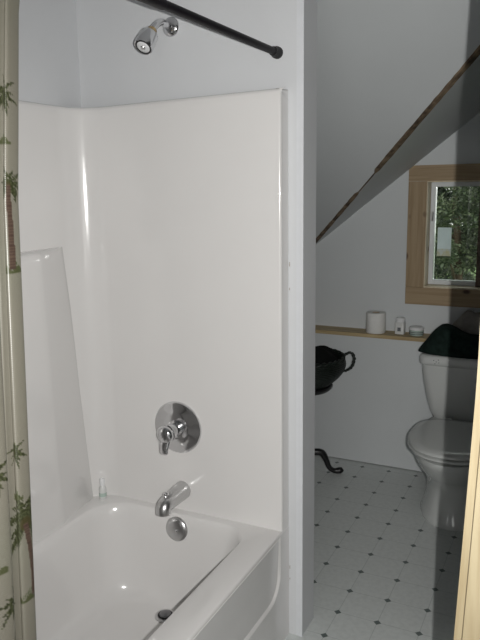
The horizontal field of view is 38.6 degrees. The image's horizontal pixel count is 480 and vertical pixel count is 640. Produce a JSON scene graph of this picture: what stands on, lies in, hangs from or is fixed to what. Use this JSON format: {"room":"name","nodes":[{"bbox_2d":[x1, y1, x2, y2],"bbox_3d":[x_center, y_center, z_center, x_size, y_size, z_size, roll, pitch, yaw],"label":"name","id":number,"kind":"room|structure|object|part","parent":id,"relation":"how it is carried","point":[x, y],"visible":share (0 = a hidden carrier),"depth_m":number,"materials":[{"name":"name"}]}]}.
{"room":"bathroom","nodes":[
{"label":"bathroom","id":0,"kind":"room"},
{"bbox_2d":[19,0,81,107],"bbox_3d":[-1.009,-0.006,1.679,0.120,2.440,5.504,5,12,26],"label":"wall","id":1,"kind":"structure","parent":0,"point":[49,72],"depth_m":2.21,"materials":[{"name":"paint"}]},
{"bbox_2d":[76,0,316,635],"bbox_3d":[-0.146,-0.100,2.360,0.819,2.340,0.115,5,12,26],"label":"wall","id":2,"kind":"structure","parent":0,"point":[197,61],"depth_m":2.17,"materials":[{"name":"paint"}]},
{"bbox_2d":[134,17,178,54],"bbox_3d":[-0.259,-0.876,2.098,0.060,0.133,0.176,5,12,28],"label":"shower head","id":3,"kind":"object","parent":2,"relation":"attached to","point":[145,42],"visible":1,"depth_m":2.06},
{"bbox_3d":[-0.245,-0.906,2.116,0.023,0.050,0.110,5,12,26],"label":"shower arm","id":4,"kind":"part","parent":3,"relation":"part of","materials":[{"name":"silver metal"}]},
{"bbox_2d":[137,0,282,58],"bbox_3d":[-0.235,-0.653,1.337,0.035,0.035,1.570,5,12,26],"label":"shower curtain rod","id":5,"kind":"object","parent":2,"relation":"attached to","point":[276,52],"visible":1,"depth_m":1.66,"materials":[{"name":"black metal"}]},
{"bbox_2d":[0,0,36,639],"bbox_3d":[-0.439,0.301,1.000,0.079,1.718,0.569,5,12,26],"label":"shower curtain","id":6,"kind":"object","parent":5,"relation":"hanging from","point":[17,588],"visible":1,"depth_m":1.11,"materials":[{"name":"fabric"}]},
{"bbox_2d":[296,0,303,636],"bbox_3d":[0.187,-0.061,2.136,0.022,2.339,0.003,5,12,26],"label":"trim","id":7,"kind":"structure","parent":2,"relation":"attached to","point":[300,3],"depth_m":2.16,"materials":[{"name":"white paint"}]},
{"bbox_2d":[285,455,462,639],"bbox_3d":[0.422,1.352,1.232,3.268,0.100,5.504,5,12,26],"label":"floor","id":8,"kind":"structure","parent":0,"point":[382,571],"depth_m":2.83,"materials":[{"name":"tile"}]},
{"bbox_2d":[18,87,288,639],"bbox_3d":[-0.527,0.312,1.676,0.788,1.801,1.567,5,12,26],"label":"bathtub","id":9,"kind":"object","parent":8,"relation":"on","point":[154,234],"visible":0.94,"depth_m":2.26,"materials":[{"name":"white plastic"}]},
{"bbox_2d":[99,477,106,499],"bbox_3d":[-0.502,0.615,2.499,0.028,0.079,0.028,5,12,26],"label":"bottle","id":10,"kind":"object","parent":9,"relation":"on","point":[102,489],"visible":1,"depth_m":2.49,"materials":[{"name":"plastic"}]},
{"bbox_2d":[33,495,288,639],"bbox_3d":[-0.525,0.959,1.804,0.769,0.332,1.567,5,12,26],"label":"basin","id":11,"kind":"object","parent":9,"relation":"in","point":[113,568],"depth_m":2.31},
{"bbox_2d":[156,481,190,516],"bbox_3d":[-0.233,0.605,2.328,0.065,0.070,0.152,5,12,26],"label":"tub spout","id":12,"kind":"object","parent":9,"relation":"attached to","point":[180,491],"visible":1,"depth_m":2.30,"materials":[{"name":"silver metal"}]},
{"bbox_3d":[-0.219,0.726,2.381,0.086,0.086,0.032,5,12,26],"label":"overflow plate","id":13,"kind":"part","parent":9,"relation":"part of","materials":[{"name":"silver metal"}]},
{"bbox_2d":[155,401,201,454],"bbox_3d":[-0.235,0.378,2.312,0.184,0.184,0.102,5,12,26],"label":"valve","id":14,"kind":"object","parent":9,"relation":"attached to","point":[178,427],"visible":1,"depth_m":2.32,"materials":[{"name":"silver metal"}]},
{"bbox_3d":[-0.249,0.400,2.287,0.062,0.097,0.038,5,12,26],"label":"lever","id":15,"kind":"part","parent":14,"relation":"part of","materials":[{"name":"silver metal"}]},
{"bbox_2d":[315,384,343,473],"bbox_3d":[0.331,0.587,3.610,0.378,0.506,0.368,5,12,26],"label":"pedestal table","id":16,"kind":"object","parent":8,"relation":"on","point":[318,451],"visible":0.16,"depth_m":3.65,"materials":[{"name":"black metal"}]},
{"bbox_3d":[0.453,0.757,3.675,0.210,0.144,0.038,-1,11,0],"label":"leg","id":17,"kind":"part","parent":16,"relation":"part of","materials":[{"name":"black metal"}]},
{"bbox_2d":[315,348,355,389],"bbox_3d":[0.334,0.243,3.576,0.437,0.182,0.437,-6,12,-24],"label":"wicker basket","id":18,"kind":"object","parent":16,"relation":"on","point":[326,374],"visible":0.34,"depth_m":3.42,"materials":[{"name":"black wicker"}]},
{"bbox_2d":[315,345,338,363],"bbox_3d":[0.338,0.177,3.567,0.392,0.106,0.389,5,12,26],"label":"cloth","id":19,"kind":"object","parent":18,"relation":"in","point":[323,354],"visible":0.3,"depth_m":3.46,"materials":[{"name":"black fabric"}]},
{"bbox_3d":[0.555,0.215,3.522,0.085,0.114,0.021,2,11,12],"label":"handle","id":20,"kind":"part","parent":18,"relation":"part of","materials":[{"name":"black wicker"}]},
{"bbox_2d":[407,353,477,531],"bbox_3d":[1.010,0.562,3.156,0.468,0.706,0.786,5,12,26],"label":"toilet","id":21,"kind":"object","parent":8,"relation":"on","point":[440,443],"visible":0.81,"depth_m":3.09,"materials":[{"name":"ceramic"}]},
{"bbox_3d":[0.940,0.542,3.010,0.392,0.017,0.475,5,12,26],"label":"seat","id":22,"kind":"part","parent":21,"relation":"part of","materials":[{"name":"plastic"}]},
{"bbox_3d":[0.940,0.521,3.006,0.390,0.022,0.474,5,12,26],"label":"seat lid","id":23,"kind":"part","parent":21,"relation":"part of","materials":[{"name":"plastic"}]},
{"bbox_3d":[0.999,0.726,3.160,0.380,0.382,0.695,5,12,26],"label":"bowl","id":24,"kind":"part","parent":21,"relation":"part of","materials":[{"name":"ceramic"}]},
{"bbox_3d":[1.127,0.190,3.337,0.468,0.049,0.232,5,12,26],"label":"tank lid","id":25,"kind":"part","parent":21,"relation":"part of","materials":[{"name":"ceramic"}]},
{"bbox_2d":[418,323,479,358],"bbox_3d":[1.097,0.095,3.331,0.436,0.140,0.199,5,12,26],"label":"towel","id":26,"kind":"object","parent":21,"relation":"on","point":[447,340],"visible":0.98,"depth_m":3.29,"materials":[{"name":"fabric"}]},
{"bbox_3d":[1.131,0.352,3.371,0.444,0.288,0.210,5,12,26],"label":"tank","id":27,"kind":"part","parent":21,"relation":"part of","materials":[{"name":"ceramic"}]},
{"bbox_2d":[315,333,432,471],"bbox_3d":[1.541,0.497,3.394,3.028,0.716,0.110,5,12,26],"label":"wall","id":28,"kind":"structure","parent":0,"point":[368,414],"depth_m":3.73,"materials":[{"name":"paint"}]},
{"bbox_2d":[315,325,430,341],"bbox_3d":[1.531,0.137,3.316,3.028,0.020,0.130,5,12,26],"label":"trim","id":29,"kind":"structure","parent":28,"relation":"on","point":[346,331],"depth_m":3.69,"materials":[{"name":"brown wood"}]},
{"bbox_2d":[366,310,385,333],"bbox_3d":[0.732,0.012,3.688,0.105,0.110,0.105,5,12,26],"label":"toilet paper roll","id":30,"kind":"object","parent":29,"relation":"on","point":[375,320],"visible":1,"depth_m":3.65,"materials":[{"name":"paper"}]},
{"bbox_2d":[395,317,405,334],"bbox_3d":[0.853,0.030,3.641,0.049,0.088,0.050,5,12,26],"label":"jar","id":31,"kind":"object","parent":29,"relation":"on","point":[400,324],"visible":1,"depth_m":3.62,"materials":[{"name":"plastic"}]},
{"bbox_3d":[0.853,-0.003,3.635,0.048,0.022,0.048,5,12,26],"label":"lid","id":32,"kind":"part","parent":31,"relation":"part of","materials":[{"name":"white plastic"}]},
{"bbox_2d":[409,325,423,335],"bbox_3d":[0.929,0.058,3.603,0.078,0.046,0.078,5,12,26],"label":"covered dish","id":33,"kind":"object","parent":29,"relation":"on","point":[415,330],"visible":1,"depth_m":3.58,"materials":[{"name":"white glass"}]},
{"bbox_3d":[0.929,0.042,3.600,0.078,0.015,0.078,5,12,26],"label":"lid","id":34,"kind":"part","parent":33,"relation":"part of","materials":[{"name":"white plastic"}]},
{"bbox_3d":[0.929,0.065,3.605,0.074,0.031,0.074,5,12,26],"label":"dish","id":35,"kind":"part","parent":33,"relation":"part of","materials":[{"name":"green glass"}]},
{"bbox_2d":[452,310,479,334],"bbox_3d":[1.225,0.024,3.455,0.321,0.159,0.098,5,12,26],"label":"cloth bundle","id":36,"kind":"object","parent":29,"relation":"on","point":[469,321],"visible":0.73,"depth_m":3.45,"materials":[{"name":"grey fabric"}]},
{"bbox_2d":[315,113,479,333],"bbox_3d":[1.576,-0.561,3.296,3.028,1.641,0.120,5,12,26],"label":"wall","id":37,"kind":"structure","parent":0,"point":[361,263],"depth_m":3.69,"materials":[{"name":"paint"}]},
{"bbox_2d":[316,45,479,242],"bbox_3d":[0.668,-0.741,2.837,0.036,1.095,1.985,-4,11,-18],"label":"trim","id":38,"kind":"structure","parent":37,"relation":"attached to","point":[476,53],"depth_m":2.73,"materials":[{"name":"brown wood"}]},
{"bbox_2d":[405,163,479,307],"bbox_3d":[1.233,-0.428,3.484,0.732,0.722,0.138,5,12,26],"label":"window","id":39,"kind":"structure","parent":37,"relation":"in","point":[421,288],"depth_m":3.55,"materials":[{"name":"brown wood"}]},
{"bbox_3d":[0.920,-0.444,3.570,0.094,0.547,0.018,5,12,26],"label":"casing","id":40,"kind":"part","parent":39,"relation":"part of","materials":[{"name":"brown wood"}]},
{"bbox_3d":[1.211,-0.107,3.491,0.732,0.091,0.018,5,12,26],"label":"casing","id":41,"kind":"part","parent":39,"relation":"part of","materials":[{"name":"brown wood"}]},
{"bbox_2d":[437,227,451,255],"bbox_3d":[1.079,-0.412,3.613,0.071,0.150,0.001,5,12,26],"label":"sticker","id":42,"kind":"object","parent":39,"relation":"attached to","point":[444,234],"visible":1,"depth_m":3.61,"materials":[{"name":"white paper"}]},
{"bbox_3d":[1.202,-0.731,3.371,0.732,0.082,0.018,5,12,26],"label":"casing","id":43,"kind":"part","parent":39,"relation":"part of","materials":[{"name":"brown wood"}]},
{"bbox_3d":[1.253,-0.441,3.523,0.536,0.536,0.043,5,12,26],"label":"sash frame","id":44,"kind":"part","parent":39,"relation":"part of","materials":[{"name":"white plastic"}]},
{"bbox_2d":[316,0,479,243],"bbox_3d":[1.207,-0.751,2.506,3.028,1.219,1.576,5,12,26],"label":"ceiling","id":45,"kind":"structure","parent":0,"point":[381,64],"depth_m":2.61,"materials":[{"name":"paint"}]},
{"label":"outside","id":46,"kind":"structure","parent":0,"visible":0},
{"bbox_2d":[435,241,475,278],"bbox_3d":[7.505,-1.331,20.937,45.000,0.100,36.066,5,12,26],"label":"ground","id":47,"kind":"structure","parent":46,"point":[451,241],"depth_m":21.29,"materials":[{"name":"green plant"}]},
{"bbox_2d":[416,125,479,280],"bbox_3d":[3.216,-1.621,9.711,3.820,4.854,2.692,-1,11,1],"label":"tree","id":48,"kind":"object","parent":47,"relation":"on","point":[463,212],"visible":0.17,"depth_m":8.91,"materials":[{"name":"green plant"}]},
{"bbox_2d":[434,186,479,276],"bbox_3d":[4.990,-4.402,15.294,8.301,8.144,7.105,5,12,26],"label":"tree","id":49,"kind":"object","parent":47,"relation":"on","point":[441,190],"visible":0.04,"depth_m":15.24,"materials":[{"name":"green plant"}]},
{"bbox_3d":[1.088,0.212,0.648,1.485,2.340,0.103,5,12,26],"label":"wall","id":50,"kind":"structure","parent":0,"visible":0},
{"bbox_2d":[454,336,479,639],"bbox_3d":[0.365,0.158,0.983,0.119,2.340,0.104,5,12,26],"label":"trim","id":51,"kind":"structure","parent":50,"relation":"attached to","point":[467,621],"depth_m":0.98,"materials":[{"name":"brown wood"}]}
]}

